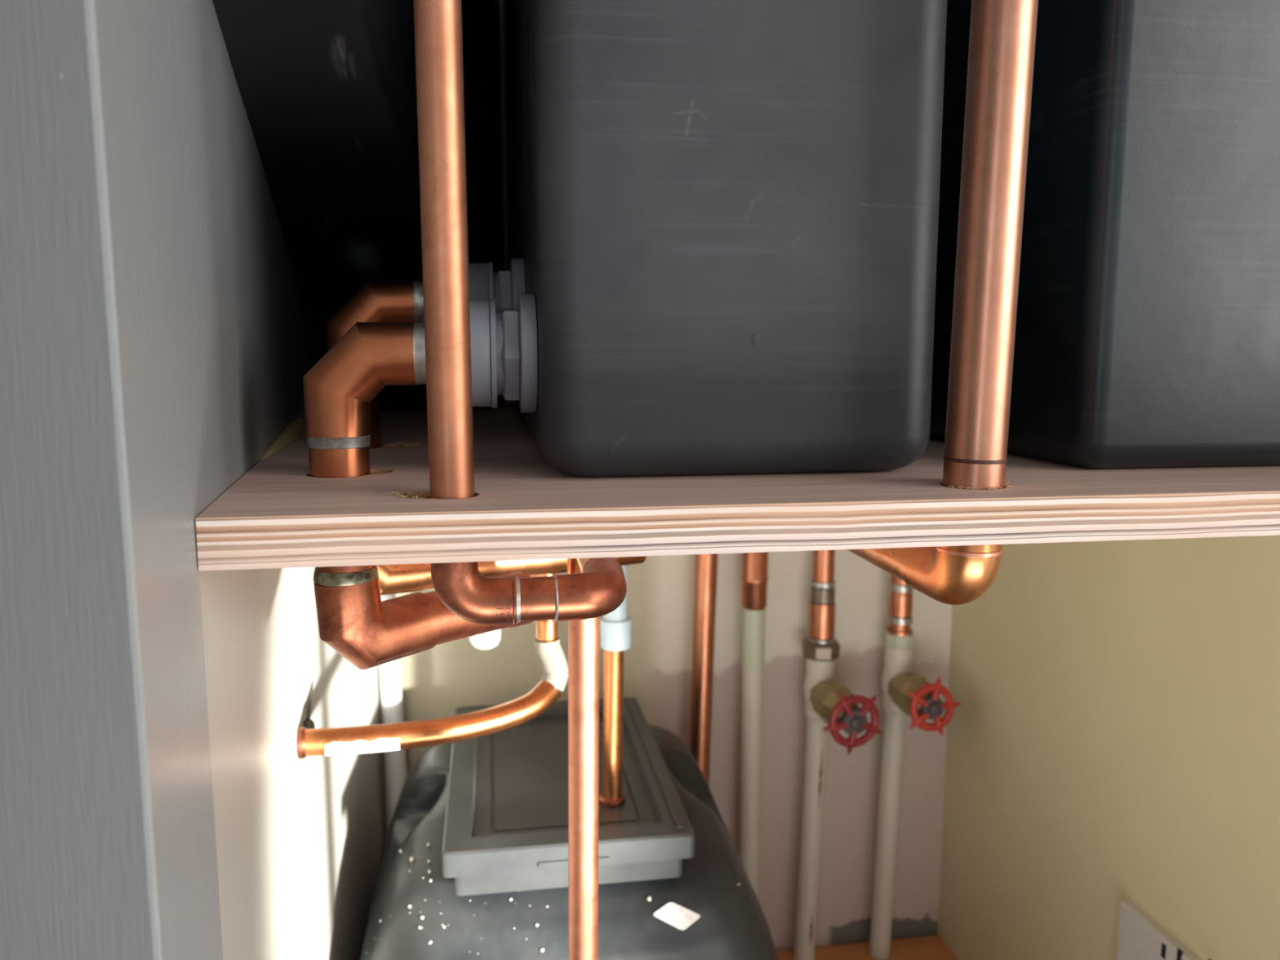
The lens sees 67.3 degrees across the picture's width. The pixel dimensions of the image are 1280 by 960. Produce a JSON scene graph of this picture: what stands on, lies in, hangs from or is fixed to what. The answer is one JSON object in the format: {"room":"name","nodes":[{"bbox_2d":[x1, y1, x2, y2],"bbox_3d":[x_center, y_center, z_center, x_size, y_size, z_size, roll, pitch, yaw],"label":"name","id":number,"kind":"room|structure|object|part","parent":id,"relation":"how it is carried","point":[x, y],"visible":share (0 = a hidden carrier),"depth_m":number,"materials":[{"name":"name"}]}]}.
{"room":"plumbing cupboard","nodes":[
{"label":"plumbing cupboard","id":0,"kind":"room"},
{"bbox_2d":[0,0,315,959],"bbox_3d":[-0.552,0.055,0.759,0.640,1.550,1.017,-1,8,-9],"label":"wall","id":1,"kind":"structure","parent":0,"point":[154,349],"depth_m":0.33,"materials":[{"name":"grey paint"}]},
{"bbox_2d":[302,677,315,728],"bbox_3d":[-0.310,0.098,0.889,0.012,0.246,0.143,-2,8,-17],"label":"wire","id":2,"kind":"object","parent":1,"relation":"attached to","point":[308,723],"visible":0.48,"depth_m":0.84,"materials":[{"name":"grey metal"}]},
{"bbox_2d":[297,567,387,959],"bbox_3d":[-0.349,0.370,1.087,0.067,0.839,0.460,-1,8,-9],"label":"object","id":3,"kind":"structure","parent":1,"relation":"attached to","point":[348,806],"depth_m":1.01,"materials":[{"name":"beige paint"}]},
{"bbox_2d":[297,573,568,759],"bbox_3d":[-0.170,0.104,0.814,0.237,0.241,0.048,-4,8,-26],"label":"curved pipe","id":4,"kind":"object","parent":1,"relation":"attached to","point":[331,741],"visible":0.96,"depth_m":0.81,"materials":[{"name":"orange metal"}]},
{"bbox_2d":[195,403,1279,570],"bbox_3d":[0.106,-0.042,0.884,0.858,0.030,0.882,-1,8,-9],"label":"shelf","id":5,"kind":"object","parent":1,"relation":"attached to","point":[276,515],"depth_m":0.45,"materials":[{"name":"brown wood"}]},
{"bbox_3d":[-0.273,-0.036,0.754,0.012,0.008,0.292,-2,8,-15],"label":"wood strip","id":6,"kind":"part","parent":5,"relation":"part of","materials":[{"name":"yellow wood"}]},
{"bbox_2d":[213,0,506,411],"bbox_3d":[-0.221,-0.301,0.775,0.230,0.528,0.815,-1,8,-9],"label":"water tank","id":7,"kind":"object","parent":5,"relation":"on","point":[327,87],"visible":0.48,"depth_m":0.69,"materials":[{"name":"black plastic"}]},
{"bbox_2d":[302,322,533,670],"bbox_3d":[-0.116,0.008,0.569,0.149,0.199,0.069,-7,11,-44],"label":"pipe","id":8,"kind":"object","parent":5,"relation":"attached to","point":[369,632],"visible":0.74,"depth_m":0.53,"materials":[{"name":"orange metal"}]},
{"bbox_2d":[469,629,501,649],"bbox_3d":[-0.182,0.070,1.053,0.054,0.237,0.036,-1,8,-9],"label":"pipe","id":9,"kind":"object","parent":5,"relation":"attached to","point":[489,640],"visible":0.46,"depth_m":1.05,"materials":[{"name":"white plastic"}]},
{"bbox_2d":[326,280,646,595],"bbox_3d":[-0.105,-0.032,0.726,0.243,0.228,0.056,-4,8,-26],"label":"pipe","id":10,"kind":"object","parent":5,"relation":"attached to","point":[376,300],"visible":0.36,"depth_m":0.68,"materials":[{"name":"orange metal"}]},
{"bbox_2d":[386,441,1013,497],"bbox_3d":[-0.037,-0.002,0.520,0.426,0.003,0.197,4,9,30],"label":"wood shavings","id":11,"kind":"object","parent":5,"relation":"on","point":[403,444],"visible":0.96,"depth_m":0.49},
{"bbox_2d":[503,0,946,476],"bbox_3d":[0.002,-0.311,0.846,0.222,0.528,0.743,-1,8,-9],"label":"water tank","id":12,"kind":"object","parent":5,"relation":"on","point":[723,215],"visible":0.86,"depth_m":0.50,"materials":[{"name":"black plastic"}]},
{"bbox_2d":[468,258,525,311],"bbox_3d":[-0.106,-0.125,0.692,0.044,0.067,0.067,-1,8,-9],"label":"connector","id":13,"kind":"object","parent":12,"relation":"attached to","point":[505,287],"visible":0.44,"depth_m":0.67,"materials":[{"name":"grey plastic"}]},
{"bbox_2d":[469,293,537,413],"bbox_3d":[-0.082,-0.071,0.545,0.044,0.067,0.067,-1,8,-9],"label":"connector","id":14,"kind":"object","parent":12,"relation":"attached to","point":[504,352],"visible":0.83,"depth_m":0.52,"materials":[{"name":"grey plastic"}]},
{"bbox_2d":[846,0,1038,604],"bbox_3d":[0.109,-0.349,0.857,0.046,0.735,0.858,-1,8,-9],"label":"copper riser","id":15,"kind":"object","parent":5,"relation":"on","point":[1002,37],"visible":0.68,"depth_m":0.47,"materials":[{"name":"orange metal"}]},
{"bbox_2d":[929,0,1279,468],"bbox_3d":[0.358,-0.318,0.899,0.335,0.528,0.747,-1,8,-9],"label":"water tank","id":16,"kind":"object","parent":5,"relation":"on","point":[1148,326],"visible":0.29,"depth_m":0.54,"materials":[{"name":"black plastic"}]},
{"bbox_2d":[385,0,951,951],"bbox_3d":[0.042,-0.024,1.346,0.928,1.550,0.030,-1,8,-9],"label":"wall","id":17,"kind":"structure","parent":0,"point":[441,679],"depth_m":1.41,"materials":[{"name":"paint"}]},
{"bbox_2d":[937,535,1279,959],"bbox_3d":[0.555,0.031,0.939,0.040,1.550,0.940,-1,8,-9],"label":"wall","id":18,"kind":"structure","parent":0,"point":[1113,736],"depth_m":1.06,"materials":[{"name":"beige paint"}]},
{"bbox_2d":[1116,899,1211,959],"bbox_3d":[0.533,0.514,0.979,0.011,0.142,0.135,-1,8,-9],"label":"wall socket","id":19,"kind":"object","parent":18,"relation":"attached to","point":[1140,937],"visible":1,"depth_m":1.00,"materials":[{"name":"plastic"}]},
{"bbox_3d":[-0.145,0.830,0.920,1.462,0.030,1.030,-1,8,-9],"label":"floor","id":20,"kind":"structure","parent":0,"visible":0},
{"bbox_2d":[413,0,626,959],"bbox_3d":[-0.065,0.091,0.561,0.104,1.529,0.192,-1,8,-9],"label":"copper riser","id":21,"kind":"object","parent":20,"relation":"on","point":[591,588],"visible":0.8,"depth_m":0.45,"materials":[{"name":"orange metal"}]},
{"bbox_2d":[776,934,958,959],"bbox_3d":[0.137,0.768,1.144,0.889,0.034,0.597,-1,8,-9],"label":"board","id":22,"kind":"object","parent":20,"relation":"on","point":[929,947],"visible":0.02,"depth_m":1.45,"materials":[{"name":"orange wood"}]},
{"bbox_2d":[378,594,407,824],"bbox_3d":[-0.330,0.326,1.283,0.049,0.805,0.028,-1,8,-9],"label":"pipe","id":23,"kind":"object","parent":22,"relation":"on","point":[389,673],"visible":0.2,"depth_m":1.27,"materials":[{"name":"white plastic"}]},
{"bbox_2d":[359,697,778,959],"bbox_3d":[-0.087,0.531,1.087,0.432,0.452,0.464,-1,8,-9],"label":"tank","id":24,"kind":"object","parent":22,"relation":"on","point":[491,810],"visible":0.92,"depth_m":0.92,"materials":[{"name":"black plastic"}]},
{"bbox_2d":[365,843,739,954],"bbox_3d":[-0.092,0.415,0.917,0.373,0.091,0.112,1,8,5],"label":"crumbs","id":25,"kind":"object","parent":24,"relation":"in","point":[411,859],"visible":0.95,"depth_m":0.91,"materials":[{"name":"white"}]},
{"bbox_3d":[-0.091,0.331,1.062,0.233,0.049,0.369,-1,8,-9],"label":"lid","id":26,"kind":"part","parent":24,"relation":"part of","materials":[{"name":"grey plastic"}]},
{"bbox_2d":[598,564,631,807],"bbox_3d":[-0.025,0.147,0.960,0.032,0.365,0.032,6,9,36],"label":"pipe","id":27,"kind":"object","parent":24,"relation":"on","point":[615,625],"visible":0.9,"depth_m":0.96,"materials":[{"name":"orange metal"}]},
{"bbox_2d":[688,553,718,786],"bbox_3d":[0.086,0.318,1.345,0.053,0.806,0.030,-1,8,-9],"label":"copper pipe","id":28,"kind":"object","parent":22,"relation":"on","point":[706,565],"visible":0.49,"depth_m":1.32,"materials":[{"name":"orange metal"}]},
{"bbox_2d":[738,551,768,897],"bbox_3d":[0.160,0.316,1.360,0.037,0.805,0.037,6,10,40],"label":"pipe","id":29,"kind":"object","parent":22,"relation":"on","point":[754,578],"visible":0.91,"depth_m":1.35,"materials":[{"name":"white metal"}]},
{"bbox_2d":[793,550,882,959],"bbox_3d":[0.278,0.318,1.343,0.090,0.806,0.121,-1,8,-9],"label":"pipe","id":30,"kind":"object","parent":22,"relation":"on","point":[828,700],"visible":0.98,"depth_m":1.35,"materials":[{"name":"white metal"}]},
{"bbox_2d":[869,574,961,959],"bbox_3d":[0.379,0.317,1.351,0.076,0.806,0.120,-5,9,-33],"label":"pipe","id":31,"kind":"object","parent":22,"relation":"on","point":[904,691],"visible":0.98,"depth_m":1.38,"materials":[{"name":"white metal"}]}
]}

